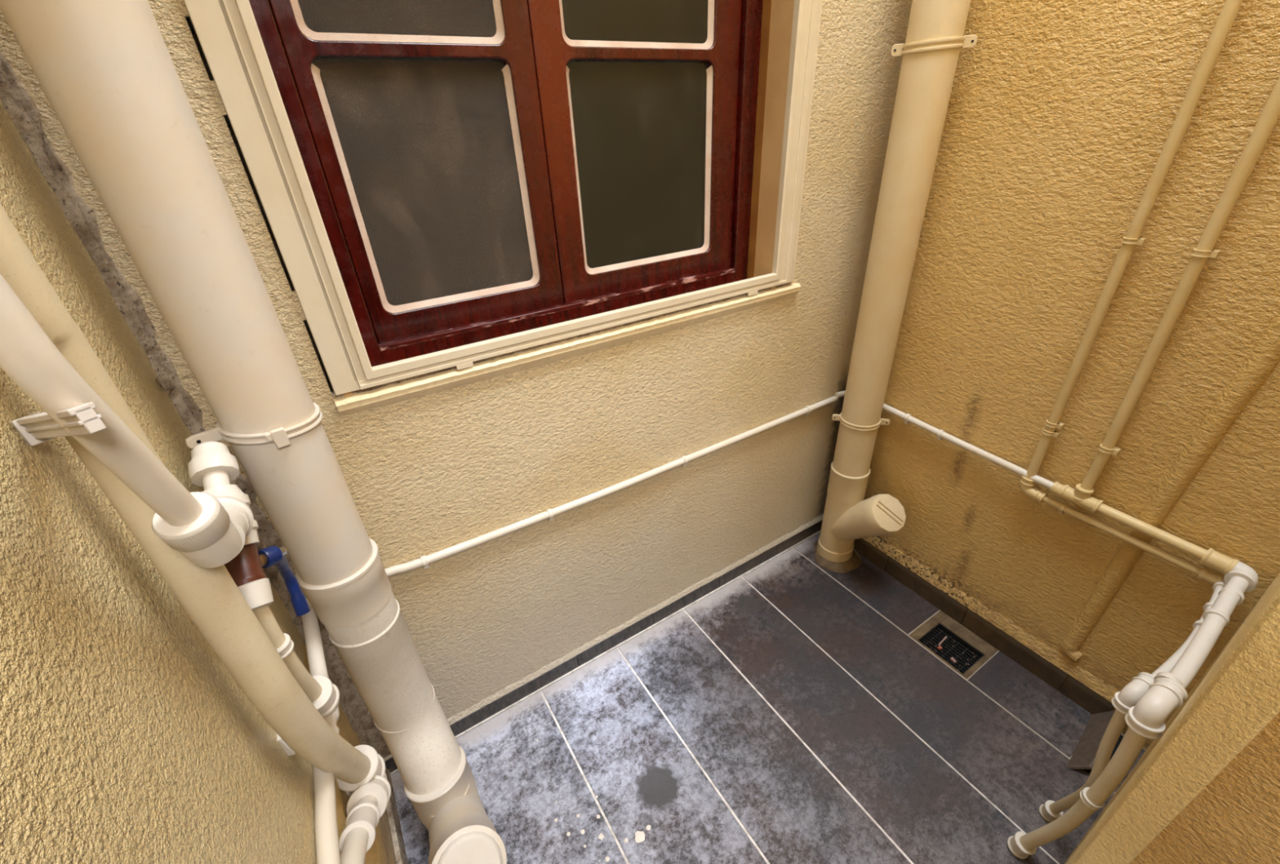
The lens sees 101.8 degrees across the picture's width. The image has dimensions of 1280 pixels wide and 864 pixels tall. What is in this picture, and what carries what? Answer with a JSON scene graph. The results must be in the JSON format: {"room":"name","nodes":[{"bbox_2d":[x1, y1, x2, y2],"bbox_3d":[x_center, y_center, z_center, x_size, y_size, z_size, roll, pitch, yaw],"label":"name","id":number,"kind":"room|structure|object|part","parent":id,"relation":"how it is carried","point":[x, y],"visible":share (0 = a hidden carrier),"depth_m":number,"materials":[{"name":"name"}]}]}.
{"room":"utility shaft","nodes":[
{"label":"utility shaft","id":0,"kind":"room"},
{"bbox_2d":[0,52,395,863],"bbox_3d":[-0.161,-0.145,-0.354,0.143,3.276,2.106,-20,35,-26],"label":"wall","id":1,"kind":"structure","parent":0,"point":[126,738],"depth_m":0.43,"materials":[{"name":"paint"}]},
{"bbox_2d":[0,273,242,568],"bbox_3d":[-0.389,-0.239,0.216,0.228,0.943,0.083,24,40,37],"label":"supply pipe","id":2,"kind":"object","parent":1,"relation":"attached to","point":[196,525],"visible":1,"depth_m":0.34,"materials":[{"name":"white plastic"}]},
{"bbox_2d":[0,203,391,863],"bbox_3d":[-0.453,-0.295,0.238,0.071,2.292,0.334,-20,35,-26],"label":"pipe","id":3,"kind":"object","parent":1,"relation":"attached to","point":[211,597],"visible":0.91,"depth_m":0.50,"materials":[{"name":"white plastic"}]},
{"bbox_2d":[338,794,379,863],"bbox_3d":[-0.385,0.580,0.716,0.048,0.184,0.253,-20,35,-26],"label":"outlet","id":4,"kind":"object","parent":3,"relation":"attached to","point":[358,835],"depth_m":0.73,"materials":[{"name":"white plastic"}]},
{"bbox_2d":[346,774,391,817],"bbox_3d":[-0.442,0.601,0.849,0.062,0.070,0.069,-20,35,-26],"label":"socket","id":5,"kind":"object","parent":3,"relation":"attached to","point":[375,789],"depth_m":0.84,"materials":[{"name":"white plastic"}]},
{"bbox_2d":[187,440,339,717],"bbox_3d":[-0.485,0.226,0.689,0.075,0.421,0.232,-20,35,-26],"label":"valve","id":6,"kind":"object","parent":1,"relation":"attached to","point":[212,467],"visible":0.7,"depth_m":0.63,"materials":[{"name":"white plastic"}]},
{"bbox_3d":[-0.473,0.160,0.643,0.017,0.030,0.037,-7,31,-6],"label":"stem","id":7,"kind":"part","parent":6,"relation":"part of","materials":[{"name":"gold metal"}]},
{"bbox_3d":[-0.481,0.204,0.709,0.021,0.132,0.049,-20,35,-26],"label":"lever","id":8,"kind":"part","parent":6,"relation":"part of","materials":[{"name":"blue plastic"}]},
{"bbox_2d":[301,599,340,863],"bbox_3d":[-0.389,0.504,0.654,0.049,0.091,0.830,-20,35,-26],"label":"pipe","id":9,"kind":"object","parent":1,"relation":"attached to","point":[327,848],"visible":0.53,"depth_m":0.70,"materials":[{"name":"white plastic"}]},
{"bbox_2d":[385,765,408,863],"bbox_3d":[-0.261,1.047,0.750,0.010,0.064,1.263,-20,35,-26],"label":"baseboard","id":10,"kind":"structure","parent":1,"relation":"attached to","point":[398,845],"depth_m":1.09,"materials":[{"name":"grey tile"}]},
{"bbox_2d":[190,17,697,384],"bbox_3d":[-0.618,-0.914,1.728,2.340,2.210,0.065,-20,35,-26],"label":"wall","id":11,"kind":"structure","parent":0,"point":[190,18],"depth_m":1.55,"materials":[{"name":"beige paint"}]},
{"bbox_2d":[0,0,912,719],"bbox_3d":[-0.060,-0.843,0.817,1.616,3.276,0.143,-20,35,-26],"label":"wall","id":12,"kind":"structure","parent":0,"point":[428,474],"depth_m":1.20,"materials":[{"name":"paint"}]},
{"bbox_2d":[177,0,822,416],"bbox_3d":[-0.107,-0.633,0.890,1.057,1.004,0.158,-20,35,-26],"label":"window","id":13,"kind":"structure","parent":12,"relation":"in","point":[437,226],"depth_m":0.95,"materials":[{"name":"brown wood"}]},
{"bbox_3d":[-0.360,-0.751,0.709,0.294,0.352,0.004,-20,35,-26],"label":"glass pane","id":14,"kind":"part","parent":13,"relation":"part of","materials":[{"name":"grey glass"}]},
{"bbox_3d":[-0.342,-0.420,0.904,0.294,0.369,0.004,-20,35,-26],"label":"glass pane","id":15,"kind":"part","parent":13,"relation":"part of","materials":[{"name":"grey glass"}]},
{"bbox_3d":[-0.048,-0.196,1.082,1.056,0.041,0.021,-20,35,-26],"label":"sill moulding","id":16,"kind":"part","parent":13,"relation":"part of","materials":[{"name":"paint"}]},
{"bbox_3d":[-0.007,-0.880,0.894,0.331,0.352,0.004,-20,35,-26],"label":"glass pane","id":17,"kind":"part","parent":13,"relation":"part of","materials":[{"name":"grey glass"}]},
{"bbox_3d":[0.011,-0.549,1.090,0.331,0.369,0.004,-20,35,-26],"label":"glass pane","id":18,"kind":"part","parent":13,"relation":"part of","materials":[{"name":"grey glass"}]},
{"bbox_2d":[306,395,838,599],"bbox_3d":[-0.008,0.110,1.272,1.443,0.054,0.023,-20,35,-26],"label":"pipe","id":19,"kind":"object","parent":12,"relation":"attached to","point":[424,560],"visible":0.87,"depth_m":1.21,"materials":[{"name":"white plastic"}]},
{"bbox_2d":[382,513,823,774],"bbox_3d":[0.033,0.554,1.551,1.512,0.069,0.017,-20,35,-26],"label":"baseboard","id":20,"kind":"structure","parent":12,"relation":"attached to","point":[460,723],"depth_m":1.50,"materials":[{"name":"tile"}]},
{"bbox_2d":[391,532,1146,863],"bbox_3d":[0.484,0.949,0.962,1.564,0.101,1.742,-20,35,-26],"label":"floor","id":21,"kind":"structure","parent":0,"point":[797,711],"depth_m":1.25,"materials":[{"name":"tile"}]},
{"bbox_2d":[0,0,506,863],"bbox_3d":[-0.443,-0.336,0.378,0.156,2.886,0.433,-25,37,-32],"label":"pipe","id":22,"kind":"object","parent":21,"relation":"on","point":[106,69],"visible":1,"depth_m":0.62,"materials":[{"name":"beige plastic"}]},
{"bbox_2d":[324,591,429,731],"bbox_3d":[-0.486,0.406,0.968,0.117,0.338,0.117,-20,35,-26],"label":"socket","id":23,"kind":"object","parent":22,"relation":"attached to","point":[371,634],"depth_m":0.93,"materials":[{"name":"white plastic"}]},
{"bbox_2d":[598,832,604,839],"bbox_3d":[-0.082,0.861,1.105,0.011,0.004,0.012,21,38,35],"label":"flake","id":24,"kind":"object","parent":21,"relation":"on","point":[601,836],"visible":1,"depth_m":1.10,"materials":[{"name":"white paint"}]},
{"bbox_2d":[605,856,609,862],"bbox_3d":[-0.067,0.880,1.071,0.009,0.002,0.009,-4,31,-1],"label":"flake","id":25,"kind":"object","parent":21,"relation":"on","point":[607,858],"visible":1,"depth_m":1.07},
{"bbox_2d":[635,830,644,843],"bbox_3d":[0.000,0.859,1.102,0.021,0.002,0.022,-1,31,4],"label":"flake","id":26,"kind":"object","parent":21,"relation":"on","point":[639,835],"visible":1,"depth_m":1.10,"materials":[{"name":"white paint"}]},
{"bbox_2d":[645,824,650,830],"bbox_3d":[0.018,0.849,1.116,0.010,0.002,0.010,6,32,15],"label":"flake","id":27,"kind":"object","parent":21,"relation":"on","point":[648,827],"visible":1,"depth_m":1.11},
{"bbox_2d":[817,0,977,561],"bbox_3d":[0.630,-0.777,1.000,0.123,2.860,0.268,-15,33,-19],"label":"pipe","id":28,"kind":"object","parent":21,"relation":"on","point":[935,37],"visible":1,"depth_m":1.25,"materials":[{"name":"beige plastic"}]},
{"bbox_2d":[918,622,984,674],"bbox_3d":[0.874,0.629,1.474,0.105,0.055,0.130,-20,35,-26],"label":"floor drain","id":29,"kind":"object","parent":21,"relation":"in","point":[961,651],"visible":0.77,"depth_m":1.48,"materials":[{"name":"black metal"}]},
{"bbox_2d":[950,657,956,662],"bbox_3d":[0.866,0.630,1.435,0.009,0.010,0.017,-9,31,-11],"label":"scrap","id":30,"kind":"object","parent":29,"relation":"in","point":[951,658],"visible":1,"depth_m":1.43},
{"bbox_2d":[835,390,1258,858],"bbox_3d":[0.708,0.366,1.305,0.465,0.577,0.930,-20,35,-26],"label":"pipe","id":31,"kind":"object","parent":21,"relation":"on","point":[1145,720],"visible":0.99,"depth_m":0.90,"materials":[{"name":"white plastic"}]},
{"bbox_2d":[1073,483,1093,502],"bbox_3d":[0.965,0.133,1.134,0.032,0.027,0.032,-20,35,-26],"label":"socket","id":32,"kind":"object","parent":31,"relation":"attached to","point":[1080,495],"depth_m":1.12,"materials":[{"name":"beige plastic"}]},
{"bbox_2d":[1223,568,1257,591],"bbox_3d":[1.090,0.269,0.943,0.018,0.039,0.039,-20,35,-26],"label":"socket","id":33,"kind":"object","parent":31,"relation":"attached to","point":[1248,576],"depth_m":0.93,"materials":[{"name":"white plastic"}]},
{"bbox_2d":[1066,710,1115,768],"bbox_3d":[1.053,0.703,1.195,0.186,0.086,0.046,-25,37,-32],"label":"tile","id":34,"kind":"object","parent":21,"relation":"on","point":[1083,757],"depth_m":1.20,"materials":[{"name":"tile"}]},
{"bbox_2d":[862,0,1279,749],"bbox_3d":[1.051,-0.737,0.537,0.104,3.276,1.833,-20,35,-26],"label":"wall","id":35,"kind":"structure","parent":0,"point":[1060,117],"depth_m":1.05,"materials":[{"name":"paint"}]},
{"bbox_2d":[853,535,1119,714],"bbox_3d":[0.908,0.488,1.533,0.012,0.120,0.897,-20,35,-26],"label":"baseboard","id":36,"kind":"structure","parent":35,"relation":"attached to","point":[1086,690],"depth_m":1.43,"materials":[{"name":"tile"}]},
{"bbox_2d":[1019,0,1243,822],"bbox_3d":[0.814,-0.464,0.583,0.410,2.731,0.395,-20,35,-26],"label":"pipe","id":37,"kind":"object","parent":35,"relation":"attached to","point":[1122,700],"visible":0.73,"depth_m":0.93,"materials":[{"name":"beige plastic"}]},
{"bbox_2d":[1020,475,1035,486],"bbox_3d":[0.915,0.113,1.222,0.031,0.016,0.031,-20,35,-26],"label":"socket","id":38,"kind":"object","parent":37,"relation":"attached to","point":[1024,482],"depth_m":1.21,"materials":[{"name":"beige plastic"}]},
{"bbox_2d":[1032,488,1048,503],"bbox_3d":[0.934,0.150,1.212,0.031,0.032,0.018,-20,35,-26],"label":"socket","id":39,"kind":"object","parent":37,"relation":"attached to","point":[1040,495],"depth_m":1.20,"materials":[{"name":"beige plastic"}]},
{"bbox_2d":[1060,307,1279,662],"bbox_3d":[1.022,-0.557,0.613,0.040,2.621,0.100,-20,35,-26],"label":"pipe","id":40,"kind":"object","parent":35,"relation":"attached to","point":[1264,357],"visible":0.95,"depth_m":0.99,"materials":[{"name":"paint"}]},
{"bbox_2d":[1080,75,1279,489],"bbox_3d":[0.922,-0.800,0.578,0.026,2.158,0.034,-20,35,-26],"label":"riser pipe","id":41,"kind":"object","parent":35,"relation":"attached to","point":[1270,113],"visible":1,"depth_m":0.89,"materials":[{"name":"beige plastic"}]},
{"bbox_2d":[1064,572,1279,863],"bbox_3d":[0.840,0.034,0.581,0.686,1.924,0.064,-20,35,-26],"label":"wall","id":42,"kind":"structure","parent":0,"point":[1237,695],"depth_m":0.54,"materials":[{"name":"paint"}]},
{"bbox_2d":[1129,711,1279,863],"bbox_3d":[0.921,0.089,0.481,0.671,1.924,0.224,-20,35,-26],"label":"wall","id":43,"kind":"structure","parent":42,"relation":"attached to","point":[1235,818],"depth_m":0.53,"materials":[{"name":"paint"}]}
]}

